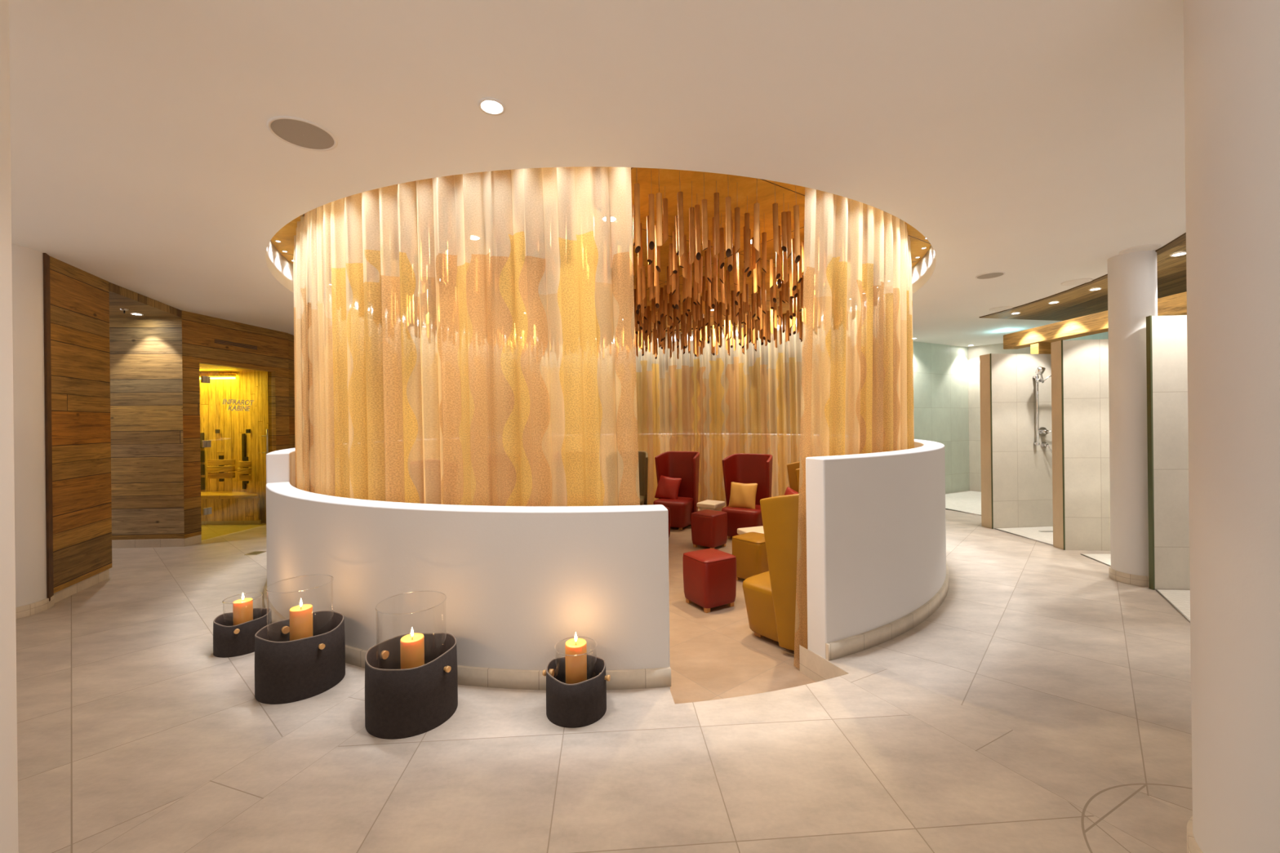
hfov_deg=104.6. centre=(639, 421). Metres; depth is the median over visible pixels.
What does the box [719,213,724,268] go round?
tube
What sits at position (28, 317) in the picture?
column
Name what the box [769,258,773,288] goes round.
tube
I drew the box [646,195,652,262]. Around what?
tube
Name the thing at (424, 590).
glass cylinder
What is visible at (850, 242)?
tube
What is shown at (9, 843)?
wall
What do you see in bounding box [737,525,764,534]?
side table
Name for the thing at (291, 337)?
wall
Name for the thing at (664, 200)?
tube
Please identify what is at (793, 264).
tube
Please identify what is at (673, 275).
tube
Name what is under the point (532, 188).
tube
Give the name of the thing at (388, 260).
tube
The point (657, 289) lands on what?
tube
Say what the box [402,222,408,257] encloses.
tube
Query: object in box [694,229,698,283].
tube
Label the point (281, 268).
trim
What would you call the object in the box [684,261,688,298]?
tube
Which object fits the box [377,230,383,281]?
tube
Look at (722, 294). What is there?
tube
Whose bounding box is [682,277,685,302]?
tube
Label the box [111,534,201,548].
baseboard
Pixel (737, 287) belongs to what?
tube
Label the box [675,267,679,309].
tube
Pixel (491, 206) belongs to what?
tube
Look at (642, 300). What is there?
tube
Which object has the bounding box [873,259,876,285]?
tube
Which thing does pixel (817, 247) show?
tube
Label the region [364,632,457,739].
basket
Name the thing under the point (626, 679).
baseboard
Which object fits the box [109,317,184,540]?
wall
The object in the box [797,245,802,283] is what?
tube
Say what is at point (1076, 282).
recessed light
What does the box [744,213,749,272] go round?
tube
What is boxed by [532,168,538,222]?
tube
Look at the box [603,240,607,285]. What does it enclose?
tube
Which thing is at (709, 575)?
ottoman
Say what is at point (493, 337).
sheer curtain
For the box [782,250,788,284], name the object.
tube
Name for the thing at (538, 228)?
tube
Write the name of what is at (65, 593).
baseboard
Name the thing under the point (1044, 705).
floor
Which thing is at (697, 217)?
tube
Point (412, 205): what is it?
tube
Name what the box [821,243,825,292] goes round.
tube
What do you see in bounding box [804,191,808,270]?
tube
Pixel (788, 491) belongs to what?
cushion
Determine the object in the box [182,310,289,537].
wall
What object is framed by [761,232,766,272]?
tube
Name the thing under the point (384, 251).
tube
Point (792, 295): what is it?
tube
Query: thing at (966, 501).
floor
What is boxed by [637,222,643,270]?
tube
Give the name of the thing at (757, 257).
tube
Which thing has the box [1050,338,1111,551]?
wall
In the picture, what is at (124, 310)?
smoke detector
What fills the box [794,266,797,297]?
tube
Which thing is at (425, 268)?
tube
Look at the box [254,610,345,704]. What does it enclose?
basket
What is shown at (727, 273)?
tube
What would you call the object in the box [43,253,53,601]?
trim
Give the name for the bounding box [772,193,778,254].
tube
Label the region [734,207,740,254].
tube
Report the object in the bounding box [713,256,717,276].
tube
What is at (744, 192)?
ceiling
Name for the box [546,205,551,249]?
tube
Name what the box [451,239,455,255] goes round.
tube
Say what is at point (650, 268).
tube
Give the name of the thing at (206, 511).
door
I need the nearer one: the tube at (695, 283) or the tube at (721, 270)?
the tube at (721, 270)
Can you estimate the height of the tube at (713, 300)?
0.481 m
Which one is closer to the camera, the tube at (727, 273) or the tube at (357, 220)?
the tube at (357, 220)
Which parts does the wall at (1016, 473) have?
edge trim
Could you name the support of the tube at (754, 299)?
hanging from the ceiling at (744, 192)
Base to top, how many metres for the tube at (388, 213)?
0.423 m
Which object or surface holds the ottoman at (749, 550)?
on the floor at (716, 654)
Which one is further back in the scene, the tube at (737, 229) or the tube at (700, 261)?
the tube at (700, 261)
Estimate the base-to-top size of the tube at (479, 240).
0.578 m
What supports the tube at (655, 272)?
hanging from the ceiling at (744, 192)
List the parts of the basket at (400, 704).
wooden knob, wooden knob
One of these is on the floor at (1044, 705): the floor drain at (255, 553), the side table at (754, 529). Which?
the floor drain at (255, 553)
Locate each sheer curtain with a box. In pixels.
[293,166,639,506]
[351,293,733,508]
[733,186,914,668]
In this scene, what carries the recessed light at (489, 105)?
in the ceiling at (1037, 143)
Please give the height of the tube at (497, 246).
0.476 m
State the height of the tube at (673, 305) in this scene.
0.440 m
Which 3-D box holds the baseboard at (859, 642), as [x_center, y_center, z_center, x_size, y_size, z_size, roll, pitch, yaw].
[2.342,1.424,6.265,2.010,0.100,6.504,-1,0,3]
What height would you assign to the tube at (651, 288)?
0.520 m
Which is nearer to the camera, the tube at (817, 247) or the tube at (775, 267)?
the tube at (817, 247)
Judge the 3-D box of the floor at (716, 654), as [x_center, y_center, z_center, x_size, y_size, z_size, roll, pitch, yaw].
[-0.314,1.684,6.430,7.900,0.001,7.900,-1,0,0]
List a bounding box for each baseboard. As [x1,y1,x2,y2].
[54,568,109,603]
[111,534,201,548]
[264,579,671,690]
[825,562,948,661]
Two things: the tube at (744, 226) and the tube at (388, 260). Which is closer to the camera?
the tube at (744, 226)
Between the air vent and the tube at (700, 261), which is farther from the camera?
the air vent
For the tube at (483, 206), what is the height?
0.527 m
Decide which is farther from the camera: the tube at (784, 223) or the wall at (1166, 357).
the wall at (1166, 357)
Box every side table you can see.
[696,499,724,511]
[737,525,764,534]
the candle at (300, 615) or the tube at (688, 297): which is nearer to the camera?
the candle at (300, 615)
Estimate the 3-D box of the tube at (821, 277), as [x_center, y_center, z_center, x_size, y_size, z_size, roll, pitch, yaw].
[2.021,-1.527,5.493,0.039,0.531,0.039,0,0,5]
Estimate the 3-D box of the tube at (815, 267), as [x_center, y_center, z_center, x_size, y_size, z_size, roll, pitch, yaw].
[1.497,-1.521,4.238,0.039,0.531,0.039,0,-1,33]
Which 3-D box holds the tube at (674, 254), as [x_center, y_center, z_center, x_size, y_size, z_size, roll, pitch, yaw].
[0.301,-1.526,4.263,0.039,0.493,0.039,-1,-1,8]
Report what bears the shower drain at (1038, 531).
on the floor at (966, 501)
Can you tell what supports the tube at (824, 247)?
hanging from the ceiling at (744, 192)
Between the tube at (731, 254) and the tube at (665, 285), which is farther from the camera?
the tube at (665, 285)
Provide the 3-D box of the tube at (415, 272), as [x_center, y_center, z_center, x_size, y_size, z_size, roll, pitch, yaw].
[-2.399,-1.501,5.282,0.039,0.481,0.039,0,1,5]
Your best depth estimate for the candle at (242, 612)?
3.33 m
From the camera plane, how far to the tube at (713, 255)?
3.99 m
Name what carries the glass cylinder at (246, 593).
in the basket at (229, 640)
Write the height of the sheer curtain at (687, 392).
3.400 m
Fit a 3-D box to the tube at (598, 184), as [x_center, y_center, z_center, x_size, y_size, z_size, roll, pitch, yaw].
[-0.272,-1.573,3.276,0.039,0.386,0.039,-1,-1,-27]
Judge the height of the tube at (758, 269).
0.345 m
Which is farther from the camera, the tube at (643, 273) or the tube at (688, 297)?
the tube at (688, 297)
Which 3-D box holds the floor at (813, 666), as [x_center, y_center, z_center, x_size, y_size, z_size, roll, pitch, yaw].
[0.659,1.583,2.951,1.089,0.179,0.454,-1,0,-16]
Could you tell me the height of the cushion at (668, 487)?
0.405 m
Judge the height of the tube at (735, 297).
0.446 m
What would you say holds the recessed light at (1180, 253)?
in the ceiling at (1077, 301)
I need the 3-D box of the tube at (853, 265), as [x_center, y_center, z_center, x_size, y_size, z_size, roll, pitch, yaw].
[2.224,-1.534,5.130,0.039,0.520,0.039,-1,1,-10]
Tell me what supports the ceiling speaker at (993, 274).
attached to the ceiling at (1037, 143)
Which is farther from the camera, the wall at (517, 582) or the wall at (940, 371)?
the wall at (940, 371)
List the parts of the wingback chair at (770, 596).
seat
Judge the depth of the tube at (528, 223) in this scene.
4.20 m
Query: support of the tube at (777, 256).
hanging from the ceiling at (744, 192)
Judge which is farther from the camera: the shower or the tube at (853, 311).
the shower
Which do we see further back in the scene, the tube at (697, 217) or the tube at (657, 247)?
the tube at (657, 247)
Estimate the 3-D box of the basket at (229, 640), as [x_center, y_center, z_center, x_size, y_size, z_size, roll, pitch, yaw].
[-2.697,1.419,3.362,0.312,0.223,0.330,-1,0,0]
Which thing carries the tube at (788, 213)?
hanging from the ceiling at (744, 192)
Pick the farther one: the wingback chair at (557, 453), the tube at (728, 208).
the wingback chair at (557, 453)
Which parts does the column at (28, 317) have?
skirting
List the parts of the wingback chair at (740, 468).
seat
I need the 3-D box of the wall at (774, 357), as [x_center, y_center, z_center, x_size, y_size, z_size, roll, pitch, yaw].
[-0.587,0.027,10.585,10.560,2.960,3.375,-1,0,-4]
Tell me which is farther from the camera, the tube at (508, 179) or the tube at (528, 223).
the tube at (528, 223)
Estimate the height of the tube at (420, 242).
0.447 m
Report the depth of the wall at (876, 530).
3.32 m
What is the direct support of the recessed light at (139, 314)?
in the ceiling at (120, 297)
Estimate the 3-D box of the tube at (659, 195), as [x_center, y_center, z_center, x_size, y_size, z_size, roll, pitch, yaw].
[0.130,-1.477,3.353,0.039,0.586,0.039,0,0,8]
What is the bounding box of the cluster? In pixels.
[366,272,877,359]
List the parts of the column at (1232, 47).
skirting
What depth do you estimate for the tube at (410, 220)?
4.20 m
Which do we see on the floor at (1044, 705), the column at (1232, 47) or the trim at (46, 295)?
the column at (1232, 47)
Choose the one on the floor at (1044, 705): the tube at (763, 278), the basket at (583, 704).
the basket at (583, 704)
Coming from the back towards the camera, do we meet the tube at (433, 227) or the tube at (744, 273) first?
the tube at (744, 273)
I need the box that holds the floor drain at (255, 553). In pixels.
[244,551,266,555]
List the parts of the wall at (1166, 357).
edge trim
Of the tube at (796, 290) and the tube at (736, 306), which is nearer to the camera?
the tube at (796, 290)
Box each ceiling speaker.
[266,115,337,151]
[975,271,1004,279]
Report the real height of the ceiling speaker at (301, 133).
0.008 m
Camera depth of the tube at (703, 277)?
5.89 m
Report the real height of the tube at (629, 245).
0.491 m
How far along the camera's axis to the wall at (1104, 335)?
7.54 m
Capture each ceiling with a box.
[8,0,1186,362]
[108,281,182,317]
[271,166,931,333]
[978,232,1186,320]
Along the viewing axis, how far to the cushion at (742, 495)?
7.03 m
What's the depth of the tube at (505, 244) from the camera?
4.04 m
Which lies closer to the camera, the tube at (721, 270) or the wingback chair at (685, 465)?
the tube at (721, 270)
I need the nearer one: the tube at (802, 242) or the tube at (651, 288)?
the tube at (802, 242)
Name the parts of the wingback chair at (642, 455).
seat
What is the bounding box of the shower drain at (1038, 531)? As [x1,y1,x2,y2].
[1038,530,1053,532]
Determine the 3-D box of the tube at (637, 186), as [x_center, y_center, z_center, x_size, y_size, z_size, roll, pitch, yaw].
[-0.019,-1.458,3.354,0.039,0.621,0.039,-1,1,-31]
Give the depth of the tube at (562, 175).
3.49 m
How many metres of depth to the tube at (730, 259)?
4.06 m
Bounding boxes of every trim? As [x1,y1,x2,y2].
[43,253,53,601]
[265,240,936,350]
[945,508,1190,622]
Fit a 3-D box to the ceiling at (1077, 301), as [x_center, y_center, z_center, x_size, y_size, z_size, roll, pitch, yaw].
[4.954,-1.511,4.580,4.058,0.014,5.960,-1,0,0]
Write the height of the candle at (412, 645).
0.419 m
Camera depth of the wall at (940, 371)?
9.84 m
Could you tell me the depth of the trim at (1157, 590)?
5.30 m
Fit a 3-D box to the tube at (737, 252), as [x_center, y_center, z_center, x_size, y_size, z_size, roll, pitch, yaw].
[0.938,-1.539,4.802,0.039,0.481,0.039,0,0,-19]
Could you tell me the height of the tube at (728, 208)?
0.604 m
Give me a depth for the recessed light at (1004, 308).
6.62 m
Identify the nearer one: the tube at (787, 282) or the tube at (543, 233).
the tube at (543, 233)
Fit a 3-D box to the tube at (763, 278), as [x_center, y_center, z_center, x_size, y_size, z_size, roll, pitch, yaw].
[1.368,-1.488,5.468,0.039,0.593,0.039,-1,0,-7]
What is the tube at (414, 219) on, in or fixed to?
hanging from the ceiling at (744, 192)
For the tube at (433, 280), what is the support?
hanging from the ceiling at (744, 192)
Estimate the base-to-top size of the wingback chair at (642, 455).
1.180 m
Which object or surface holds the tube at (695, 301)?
hanging from the ceiling at (744, 192)
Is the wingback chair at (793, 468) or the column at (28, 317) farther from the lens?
the wingback chair at (793, 468)
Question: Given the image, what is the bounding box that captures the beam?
[1003,291,1186,354]
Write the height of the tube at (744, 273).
0.448 m
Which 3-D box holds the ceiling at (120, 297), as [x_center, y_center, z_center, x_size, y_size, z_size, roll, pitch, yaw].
[-6.116,-1.345,5.575,1.600,0.088,1.250,-1,0,0]
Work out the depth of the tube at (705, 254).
4.92 m
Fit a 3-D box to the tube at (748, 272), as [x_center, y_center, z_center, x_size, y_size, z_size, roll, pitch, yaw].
[0.970,-1.536,4.407,0.039,0.489,0.039,-1,0,-35]
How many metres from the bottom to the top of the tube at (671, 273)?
0.434 m
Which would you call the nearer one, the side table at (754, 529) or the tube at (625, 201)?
the tube at (625, 201)
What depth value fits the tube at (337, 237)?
4.35 m
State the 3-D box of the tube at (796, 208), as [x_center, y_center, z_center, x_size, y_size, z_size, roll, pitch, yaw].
[1.159,-1.479,3.660,0.039,0.606,0.039,-2,0,-14]
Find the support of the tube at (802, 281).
hanging from the ceiling at (744, 192)
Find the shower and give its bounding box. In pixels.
[1032,366,1052,453]
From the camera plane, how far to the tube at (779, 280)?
4.62 m
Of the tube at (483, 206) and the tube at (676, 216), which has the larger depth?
the tube at (483, 206)
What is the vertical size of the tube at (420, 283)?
0.530 m
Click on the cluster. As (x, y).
(766, 323)
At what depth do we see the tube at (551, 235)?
4.21 m
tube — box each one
[336,237,340,268]
[354,219,359,262]
[362,229,368,271]
[373,266,377,282]
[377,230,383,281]
[383,251,385,275]
[384,204,390,249]
[386,256,391,275]
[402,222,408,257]
[408,219,413,268]
[410,204,415,263]
[413,182,419,262]
[413,262,417,302]
[417,241,422,280]
[420,283,424,305]
[421,279,425,293]
[422,235,427,282]
[423,222,430,265]
[432,226,435,278]
[433,280,436,312]
[438,217,440,252]
[450,183,455,240]
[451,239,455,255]
[465,197,471,248]
[471,174,478,229]
[477,240,481,254]
[481,206,485,254]
[491,205,493,244]
[496,238,500,256]
[504,224,509,257]
[506,178,511,241]
[526,222,531,255]
[531,187,537,239]
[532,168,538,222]
[533,227,538,255]
[542,232,547,272]
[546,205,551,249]
[550,235,554,277]
[560,174,565,239]
[570,203,577,240]
[595,166,602,213]
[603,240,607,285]
[623,200,629,252]
[629,244,634,278]
[633,204,635,245]
[634,182,640,253]
[635,278,639,314]
[636,256,641,304]
[636,279,640,309]
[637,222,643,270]
[640,278,644,313]
[641,246,645,300]
[644,276,646,308]
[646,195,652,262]
[647,261,652,287]
[648,169,654,249]
[648,264,653,300]
[652,272,655,299]
[653,240,658,286]
[654,225,660,272]
[655,283,659,307]
[656,192,662,245]
[662,186,667,244]
[664,269,667,316]
[666,266,670,293]
[668,252,671,285]
[669,243,673,276]
[671,273,675,294]
[671,294,675,309]
[672,216,677,273]
[673,292,675,306]
[675,195,679,255]
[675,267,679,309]
[677,171,684,257]
[679,253,684,267]
[682,223,687,278]
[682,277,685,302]
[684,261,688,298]
[687,252,691,297]
[687,296,690,311]
[688,183,694,264]
[693,262,697,299]
[693,288,697,305]
[694,204,701,260]
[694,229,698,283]
[697,239,702,293]
[697,283,700,305]
[702,173,707,250]
[702,275,705,301]
[704,250,708,280]
[706,231,711,283]
[706,280,711,306]
[711,271,715,308]
[712,217,717,258]
[713,180,719,255]
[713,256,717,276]
[713,275,717,301]
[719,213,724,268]
[719,252,724,284]
[720,266,724,302]
[722,285,725,315]
[725,196,731,257]
[725,270,730,304]
[727,219,733,271]
[728,195,733,255]
[733,233,737,284]
[733,284,737,305]
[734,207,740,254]
[734,252,738,287]
[735,270,739,297]
[735,295,738,316]
[742,268,746,302]
[743,226,744,262]
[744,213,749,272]
[746,228,751,276]
[751,237,755,269]
[751,276,756,302]
[753,203,759,251]
[753,262,757,293]
[755,201,760,262]
[756,260,760,288]
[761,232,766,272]
[761,271,765,314]
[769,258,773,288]
[769,285,773,309]
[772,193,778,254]
[773,257,777,302]
[775,225,780,279]
[777,247,781,284]
[781,211,786,251]
[781,276,785,303]
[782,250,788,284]
[785,273,788,302]
[786,203,791,258]
[789,262,794,298]
[791,238,796,290]
[793,185,800,263]
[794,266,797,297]
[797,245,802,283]
[800,275,804,308]
[801,240,804,271]
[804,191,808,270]
[813,247,817,285]
[814,230,817,273]
[820,276,823,307]
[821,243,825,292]
[822,247,826,289]
[839,242,842,262]
[848,241,853,277]
[850,280,855,319]
[852,256,856,298]
[862,212,866,263]
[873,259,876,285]
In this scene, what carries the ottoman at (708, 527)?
on the floor at (716, 654)
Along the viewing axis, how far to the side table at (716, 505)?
7.52 m
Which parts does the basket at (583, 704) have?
wooden knob, wooden knob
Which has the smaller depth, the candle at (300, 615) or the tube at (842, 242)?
the candle at (300, 615)
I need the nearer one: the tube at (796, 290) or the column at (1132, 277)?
the column at (1132, 277)
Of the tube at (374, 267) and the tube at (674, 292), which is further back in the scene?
the tube at (674, 292)
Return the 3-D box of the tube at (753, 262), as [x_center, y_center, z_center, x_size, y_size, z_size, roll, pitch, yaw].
[1.059,-1.595,4.600,0.039,0.371,0.039,0,0,38]
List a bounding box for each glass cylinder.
[222,592,262,623]
[266,574,333,633]
[375,590,446,668]
[554,637,596,679]
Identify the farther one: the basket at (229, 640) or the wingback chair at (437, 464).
the wingback chair at (437, 464)
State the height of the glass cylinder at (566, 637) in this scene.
0.321 m
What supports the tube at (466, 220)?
hanging from the ceiling at (744, 192)
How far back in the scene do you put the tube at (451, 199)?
3.52 m
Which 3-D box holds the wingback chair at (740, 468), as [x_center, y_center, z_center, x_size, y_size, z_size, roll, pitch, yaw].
[1.541,1.073,7.148,0.708,1.180,0.679,-1,0,33]
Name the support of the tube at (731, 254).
hanging from the ceiling at (744, 192)
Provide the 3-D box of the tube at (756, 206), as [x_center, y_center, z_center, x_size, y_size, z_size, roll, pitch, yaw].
[0.826,-1.490,3.502,0.039,0.578,0.039,0,0,42]
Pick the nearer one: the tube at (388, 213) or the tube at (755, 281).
the tube at (388, 213)
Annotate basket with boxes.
[213,608,271,657]
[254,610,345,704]
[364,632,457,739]
[542,653,610,728]
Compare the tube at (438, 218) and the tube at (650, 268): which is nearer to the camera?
the tube at (438, 218)
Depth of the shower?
6.67 m
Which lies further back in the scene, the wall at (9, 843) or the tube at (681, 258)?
the tube at (681, 258)
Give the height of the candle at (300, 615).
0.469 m
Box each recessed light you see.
[130,313,143,315]
[464,235,481,240]
[477,97,506,115]
[989,306,1013,311]
[1061,278,1093,285]
[1088,287,1102,290]
[1169,252,1186,257]
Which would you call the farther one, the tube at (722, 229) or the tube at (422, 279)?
the tube at (422, 279)
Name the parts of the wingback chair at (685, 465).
seat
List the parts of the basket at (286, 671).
wooden knob, wooden knob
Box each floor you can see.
[15,490,1192,852]
[668,508,815,703]
[799,644,848,682]
[945,491,1190,619]
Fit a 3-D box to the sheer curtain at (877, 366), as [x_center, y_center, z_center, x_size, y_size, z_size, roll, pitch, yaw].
[2.207,-0.060,6.102,1.694,3.400,5.817,-1,0,7]
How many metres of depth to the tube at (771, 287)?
5.64 m
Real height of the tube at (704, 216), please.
0.556 m
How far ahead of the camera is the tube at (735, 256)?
4.63 m
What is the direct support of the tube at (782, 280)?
hanging from the ceiling at (744, 192)
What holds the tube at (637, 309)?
hanging from the ceiling at (744, 192)
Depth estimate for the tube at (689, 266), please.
4.56 m
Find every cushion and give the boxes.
[654,475,681,499]
[728,481,757,508]
[784,487,798,495]
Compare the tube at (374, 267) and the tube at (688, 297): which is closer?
the tube at (374, 267)
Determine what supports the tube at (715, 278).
hanging from the ceiling at (744, 192)
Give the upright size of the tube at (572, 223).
0.590 m
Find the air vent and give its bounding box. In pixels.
[214,339,257,349]
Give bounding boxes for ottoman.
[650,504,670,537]
[682,548,736,613]
[690,509,727,548]
[732,532,768,580]
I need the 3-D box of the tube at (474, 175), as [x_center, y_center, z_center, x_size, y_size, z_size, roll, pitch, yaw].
[-1.174,-1.561,3.520,0.039,0.390,0.039,-1,-1,-12]
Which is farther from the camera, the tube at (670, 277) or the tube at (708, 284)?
the tube at (708, 284)
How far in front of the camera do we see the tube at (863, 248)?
4.20 m
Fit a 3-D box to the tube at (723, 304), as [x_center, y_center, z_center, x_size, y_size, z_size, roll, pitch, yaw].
[1.005,-1.519,5.907,0.039,0.523,0.039,-1,-1,16]
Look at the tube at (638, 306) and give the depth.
5.15 m
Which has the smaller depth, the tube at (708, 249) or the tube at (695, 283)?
the tube at (708, 249)
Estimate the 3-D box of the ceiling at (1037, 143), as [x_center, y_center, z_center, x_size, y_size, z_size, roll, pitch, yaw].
[-0.016,-1.460,5.400,18.000,0.001,15.200,-1,0,0]
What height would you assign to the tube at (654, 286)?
0.400 m
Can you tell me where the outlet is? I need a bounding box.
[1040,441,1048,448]
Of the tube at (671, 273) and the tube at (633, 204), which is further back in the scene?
the tube at (671, 273)
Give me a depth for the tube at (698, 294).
5.36 m
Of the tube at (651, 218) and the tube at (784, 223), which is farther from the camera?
the tube at (784, 223)
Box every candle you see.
[232,592,253,626]
[288,598,312,640]
[400,627,424,669]
[564,632,586,684]
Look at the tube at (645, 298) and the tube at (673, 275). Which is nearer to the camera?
the tube at (673, 275)
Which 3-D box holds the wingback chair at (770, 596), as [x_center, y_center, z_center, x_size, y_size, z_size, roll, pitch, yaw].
[1.191,1.077,3.792,0.708,1.180,0.679,-1,0,-39]
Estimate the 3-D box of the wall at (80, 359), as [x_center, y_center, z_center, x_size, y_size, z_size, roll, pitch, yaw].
[-5.189,0.029,4.551,0.100,2.860,0.823,-1,0,-23]
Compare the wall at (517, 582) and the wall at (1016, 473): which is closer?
the wall at (517, 582)
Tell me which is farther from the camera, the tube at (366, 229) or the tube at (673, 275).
the tube at (673, 275)
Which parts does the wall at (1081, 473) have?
edge trim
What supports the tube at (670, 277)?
hanging from the ceiling at (744, 192)
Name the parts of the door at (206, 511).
door handle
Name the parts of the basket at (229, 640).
wooden knob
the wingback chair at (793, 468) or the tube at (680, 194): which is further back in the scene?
the wingback chair at (793, 468)
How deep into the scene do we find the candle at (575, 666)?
2.54 m
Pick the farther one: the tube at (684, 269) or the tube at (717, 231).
the tube at (684, 269)
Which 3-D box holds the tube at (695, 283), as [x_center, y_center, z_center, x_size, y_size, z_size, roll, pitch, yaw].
[0.574,-1.519,5.141,0.039,0.513,0.039,-1,0,-5]
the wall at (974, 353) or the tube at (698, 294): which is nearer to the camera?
the tube at (698, 294)
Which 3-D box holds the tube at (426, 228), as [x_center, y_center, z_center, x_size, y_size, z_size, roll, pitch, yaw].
[-1.807,-1.534,4.194,0.039,0.429,0.039,-2,0,-22]
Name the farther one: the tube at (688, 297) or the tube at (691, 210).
the tube at (688, 297)
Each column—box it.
[11,244,54,619]
[1107,249,1157,586]
[1183,0,1279,852]
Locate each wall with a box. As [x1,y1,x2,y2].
[0,0,18,852]
[49,256,111,593]
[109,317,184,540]
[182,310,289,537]
[266,433,946,671]
[266,481,670,689]
[288,333,295,448]
[324,350,848,439]
[912,341,969,493]
[968,342,1030,491]
[979,353,1053,528]
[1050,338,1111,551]
[1064,331,1108,340]
[1146,315,1190,590]
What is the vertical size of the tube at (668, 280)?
0.402 m
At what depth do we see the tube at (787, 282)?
5.73 m
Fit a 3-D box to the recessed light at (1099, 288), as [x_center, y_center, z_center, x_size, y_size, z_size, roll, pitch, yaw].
[5.170,-1.502,5.615,0.112,0.006,0.112,-1,0,0]
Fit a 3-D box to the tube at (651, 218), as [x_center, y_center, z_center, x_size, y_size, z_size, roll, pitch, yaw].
[0.081,-1.494,3.483,0.039,0.553,0.039,-1,1,0]
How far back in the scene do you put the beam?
6.27 m
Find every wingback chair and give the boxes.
[408,459,441,504]
[555,453,567,505]
[605,450,648,506]
[653,451,699,530]
[721,453,773,538]
[742,493,801,650]
[786,461,803,493]
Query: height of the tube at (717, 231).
0.555 m
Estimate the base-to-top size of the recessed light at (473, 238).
0.006 m
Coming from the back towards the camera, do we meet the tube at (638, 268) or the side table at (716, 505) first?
the side table at (716, 505)
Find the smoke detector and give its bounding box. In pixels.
[120,308,128,313]

